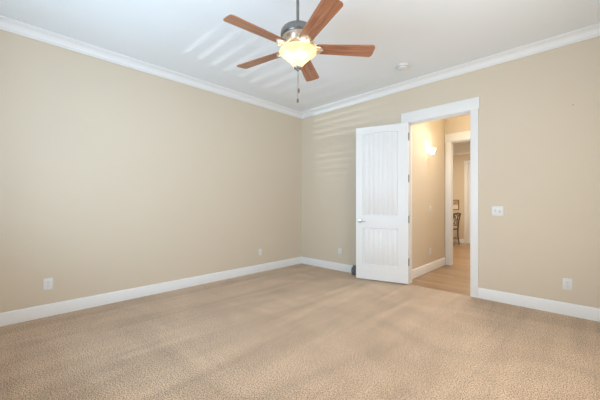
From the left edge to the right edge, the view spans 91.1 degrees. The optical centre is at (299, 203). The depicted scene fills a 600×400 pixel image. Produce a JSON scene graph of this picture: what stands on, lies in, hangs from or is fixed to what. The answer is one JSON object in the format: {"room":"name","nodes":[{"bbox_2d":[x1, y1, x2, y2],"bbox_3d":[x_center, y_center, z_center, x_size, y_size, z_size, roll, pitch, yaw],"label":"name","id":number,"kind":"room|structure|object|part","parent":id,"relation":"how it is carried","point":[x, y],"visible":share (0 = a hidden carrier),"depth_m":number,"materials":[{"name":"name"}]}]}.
{"room":"empty bedroom","nodes":[
{"label":"empty bedroom","id":0,"kind":"room"},
{"bbox_2d":[0,29,301,312],"bbox_3d":[-1.809,-0.305,4.222,0.130,3.050,5.410,0,0,44],"label":"wall","id":1,"kind":"structure","parent":0,"point":[114,177],"depth_m":3.71,"materials":[{"name":"beige paint"}]},
{"bbox_2d":[43,278,52,289],"bbox_3d":[-2.722,0.870,3.182,0.009,0.125,0.080,0,0,44],"label":"wall outlet","id":2,"kind":"object","parent":1,"relation":"attached to","point":[48,282],"visible":1,"depth_m":3.18,"materials":[{"name":"white plastic"}]},
{"bbox_2d":[0,257,301,326],"bbox_3d":[-1.757,1.153,4.171,0.015,0.133,5.150,0,0,44],"label":"baseboard","id":3,"kind":"structure","parent":1,"relation":"attached to","point":[36,312],"depth_m":3.71,"materials":[{"name":"white paint"}]},
{"bbox_2d":[0,15,301,118],"bbox_3d":[-1.731,-1.781,4.146,0.088,0.098,5.150,0,0,44],"label":"crown molding","id":4,"kind":"structure","parent":1,"relation":"attached to","point":[7,24],"depth_m":3.68,"materials":[{"name":"white paint"}]},
{"bbox_2d":[0,243,599,399],"bbox_3d":[1.988,1.280,4.487,5.210,0.120,11.080,0,0,44],"label":"floor","id":5,"kind":"structure","parent":0,"point":[301,331],"depth_m":2.53,"materials":[{"name":"beige carpet"}]},
{"bbox_2d":[351,265,355,274],"bbox_3d":[0.937,1.133,5.026,0.115,0.170,0.096,0,0,36],"label":"doorstop","id":6,"kind":"object","parent":5,"relation":"on","point":[353,269],"visible":0.62,"depth_m":4.99,"materials":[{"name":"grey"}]},
{"bbox_2d":[453,212,460,244],"bbox_3d":[4.503,0.744,8.850,0.420,0.965,0.523,0,0,-36],"label":"dining chair","id":7,"kind":"object","parent":5,"relation":"on","point":[457,213],"visible":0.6,"depth_m":8.74,"materials":[{"name":"brown wood"}]},
{"bbox_3d":[4.624,0.460,8.684,0.415,0.397,0.112,0,0,-36],"label":"backrest","id":8,"kind":"part","parent":7,"relation":"part of","materials":[{"name":"brown wood"}]},
{"bbox_3d":[4.760,0.758,8.809,0.040,0.936,0.112,0,0,-43],"label":"leg","id":9,"kind":"part","parent":7,"relation":"part of","materials":[{"name":"brown wood"}]},
{"bbox_2d":[0,0,599,111],"bbox_3d":[0.013,-1.880,2.453,5.210,0.100,5.410,0,0,44],"label":"ceiling","id":10,"kind":"structure","parent":0,"point":[191,38],"depth_m":3.17,"materials":[{"name":"white paint"}]},
{"bbox_2d":[223,0,374,102],"bbox_3d":[-0.053,-1.344,2.499,1.276,0.972,1.255,0,0,44],"label":"ceiling fan","id":11,"kind":"object","parent":10,"relation":"hanging from","point":[297,48],"visible":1,"depth_m":2.41,"materials":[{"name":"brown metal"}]},
{"bbox_3d":[-0.329,-1.323,2.251,0.510,0.006,0.146,0,11,-40],"label":"blade","id":12,"kind":"part","parent":11,"relation":"part of","materials":[{"name":"brown wood"}]},
{"bbox_3d":[-0.362,-1.323,2.726,0.510,0.006,0.146,0,11,32],"label":"blade","id":13,"kind":"part","parent":11,"relation":"part of","materials":[{"name":"brown wood"}]},
{"bbox_3d":[-0.019,-1.233,2.512,0.320,0.140,0.320,0,0,44],"label":"lamp shade","id":14,"kind":"part","parent":11,"relation":"part of","materials":[{"name":"white glass"}]},
{"bbox_3d":[0.079,-1.323,2.905,0.146,0.006,0.510,-11,-3,14],"label":"blade","id":15,"kind":"part","parent":11,"relation":"part of","materials":[{"name":"brown wood"}]},
{"bbox_3d":[0.133,-1.323,2.136,0.146,0.006,0.510,12,-4,-22],"label":"blade","id":16,"kind":"part","parent":11,"relation":"part of","materials":[{"name":"brown wood"}]},
{"bbox_3d":[0.385,-1.323,2.540,0.510,0.006,0.146,0,-11,-4],"label":"blade","id":17,"kind":"part","parent":11,"relation":"part of","materials":[{"name":"brown wood"}]},
{"bbox_2d":[397,63,407,70],"bbox_3d":[1.359,-1.803,3.899,0.148,0.055,0.148,0,0,44],"label":"smoke detector","id":18,"kind":"object","parent":10,"relation":"attached to","point":[402,66],"visible":1,"depth_m":3.86,"materials":[{"name":"white plastic"}]},
{"bbox_2d":[412,119,444,269],"bbox_3d":[2.227,-0.305,5.279,0.130,3.050,1.730,0,0,44],"label":"wall","id":19,"kind":"structure","parent":0,"point":[428,170],"depth_m":5.25,"materials":[{"name":"beige paint"}]},
{"bbox_2d":[412,257,444,278],"bbox_3d":[2.279,1.145,5.228,0.015,0.150,1.730,0,0,44],"label":"baseboard","id":20,"kind":"structure","parent":19,"relation":"attached to","point":[424,269],"depth_m":5.18,"materials":[{"name":"white paint"}]},
{"bbox_2d":[427,148,435,153],"bbox_3d":[2.325,-0.916,5.191,0.134,0.097,0.112,0,0,44],"label":"wall sconce","id":21,"kind":"object","parent":19,"relation":"attached to","point":[432,150],"visible":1,"depth_m":5.16,"materials":[{"name":"white glass"}]},
{"bbox_2d":[302,36,599,308],"bbox_3d":[1.899,-0.305,4.302,5.080,3.050,0.130,0,0,44],"label":"wall","id":22,"kind":"structure","parent":0,"point":[539,151],"depth_m":3.52,"materials":[{"name":"beige paint"}]},
{"bbox_2d":[302,257,352,272],"bbox_3d":[0.797,1.153,5.270,2.151,0.133,0.015,0,0,44],"label":"baseboard","id":23,"kind":"structure","parent":22,"relation":"attached to","point":[315,262],"depth_m":5.53,"materials":[{"name":"white paint"}]},
{"bbox_2d":[401,97,479,297],"bbox_3d":[1.981,-0.079,4.207,1.052,2.598,0.152,0,0,44],"label":"door frame","id":24,"kind":"structure","parent":22,"relation":"in","point":[471,106],"depth_m":3.86,"materials":[{"name":"white paint"}]},
{"bbox_2d":[356,122,408,283],"bbox_3d":[1.275,-0.005,4.594,0.813,2.418,0.142,0,0,28],"label":"door","id":25,"kind":"structure","parent":24,"relation":"attached to","point":[382,152],"depth_m":4.58,"materials":[{"name":"white paint"}]},
{"bbox_3d":[1.935,-1.300,4.160,1.052,0.155,0.022,0,0,44],"label":"head casing","id":26,"kind":"part","parent":24,"relation":"part of","materials":[{"name":"white paint"}]},
{"bbox_3d":[2.274,-0.002,3.834,0.089,2.443,0.018,0,0,44],"label":"casing","id":27,"kind":"part","parent":24,"relation":"part of","materials":[{"name":"white paint"}]},
{"bbox_2d":[302,23,599,118],"bbox_3d":[1.776,-1.781,4.269,4.950,0.098,0.088,0,0,44],"label":"crown molding","id":28,"kind":"structure","parent":22,"relation":"attached to","point":[592,31],"depth_m":3.80,"materials":[{"name":"white paint"}]},
{"bbox_2d":[492,206,502,215],"bbox_3d":[2.454,0.094,3.659,0.122,0.120,0.019,0,0,44],"label":"light switch","id":29,"kind":"object","parent":22,"relation":"attached to","point":[496,210],"visible":1,"depth_m":3.66,"materials":[{"name":"white plastic"}]},
{"bbox_2d":[478,288,599,321],"bbox_3d":[2.942,1.153,3.188,1.771,0.133,0.015,0,0,44],"label":"baseboard","id":30,"kind":"structure","parent":22,"relation":"attached to","point":[585,312],"depth_m":3.35,"materials":[{"name":"white paint"}]},
{"bbox_2d":[563,278,571,290],"bbox_3d":[2.920,0.882,3.213,0.080,0.125,0.009,0,0,44],"label":"wall outlet","id":31,"kind":"object","parent":22,"relation":"attached to","point":[567,283],"visible":1,"depth_m":3.21,"materials":[{"name":"white plastic"}]},
{"bbox_2d":[445,114,469,133],"bbox_3d":[2.789,-0.305,6.030,2.950,3.050,0.130,0,0,44],"label":"wall","id":32,"kind":"structure","parent":0,"point":[457,124],"depth_m":5.69,"materials":[{"name":"beige paint"}]},
{"bbox_2d":[445,131,469,265],"bbox_3d":[3.319,-0.074,5.515,1.090,2.588,0.174,0,0,44],"label":"door frame","id":33,"kind":"structure","parent":32,"relation":"in","point":[464,136],"depth_m":5.79,"materials":[{"name":"white paint"}]},
{"bbox_3d":[2.917,0.006,5.802,0.089,2.428,0.018,0,0,44],"label":"casing","id":34,"kind":"part","parent":33,"relation":"part of","materials":[{"name":"white paint"}]},
{"bbox_3d":[3.266,-1.288,5.460,1.090,0.160,0.022,0,0,44],"label":"head casing","id":35,"kind":"part","parent":33,"relation":"part of","materials":[{"name":"white paint"}]},
{"bbox_2d":[453,154,469,238],"bbox_3d":[5.380,-0.305,8.699,2.950,3.050,0.130,0,0,44],"label":"wall","id":36,"kind":"structure","parent":0,"point":[458,160],"depth_m":9.06,"materials":[{"name":"beige paint"}]},
{"bbox_2d":[453,200,458,209],"bbox_3d":[4.825,0.040,9.132,0.200,0.310,0.022,0,0,44],"label":"framed picture","id":37,"kind":"object","parent":36,"relation":"attached to","point":[455,202],"visible":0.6,"depth_m":9.12,"materials":[{"name":"brown wood"}]},
{"bbox_2d":[453,239,463,243],"bbox_3d":[4.637,1.153,9.319,1.020,0.133,0.015,0,0,44],"label":"baseboard","id":38,"kind":"structure","parent":36,"relation":"attached to","point":[454,240],"depth_m":9.07,"materials":[{"name":"white paint"}]},
{"bbox_2d":[453,142,469,154],"bbox_3d":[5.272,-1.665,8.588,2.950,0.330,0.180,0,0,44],"label":"ceiling","id":39,"kind":"structure","parent":36,"relation":"attached to","point":[458,148],"depth_m":8.93,"materials":[{"name":"white paint"}]},
{"bbox_2d":[464,160,469,243],"bbox_3d":[5.397,-0.039,8.667,0.998,2.518,0.152,0,0,44],"label":"door","id":40,"kind":"structure","parent":36,"relation":"in","point":[466,163],"depth_m":8.91,"materials":[{"name":"white paint"}]},
{"bbox_3d":[5.036,0.006,8.930,0.089,2.428,0.018,0,0,44],"label":"casing","id":41,"kind":"part","parent":40,"relation":"part of","materials":[{"name":"white paint"}]}
]}

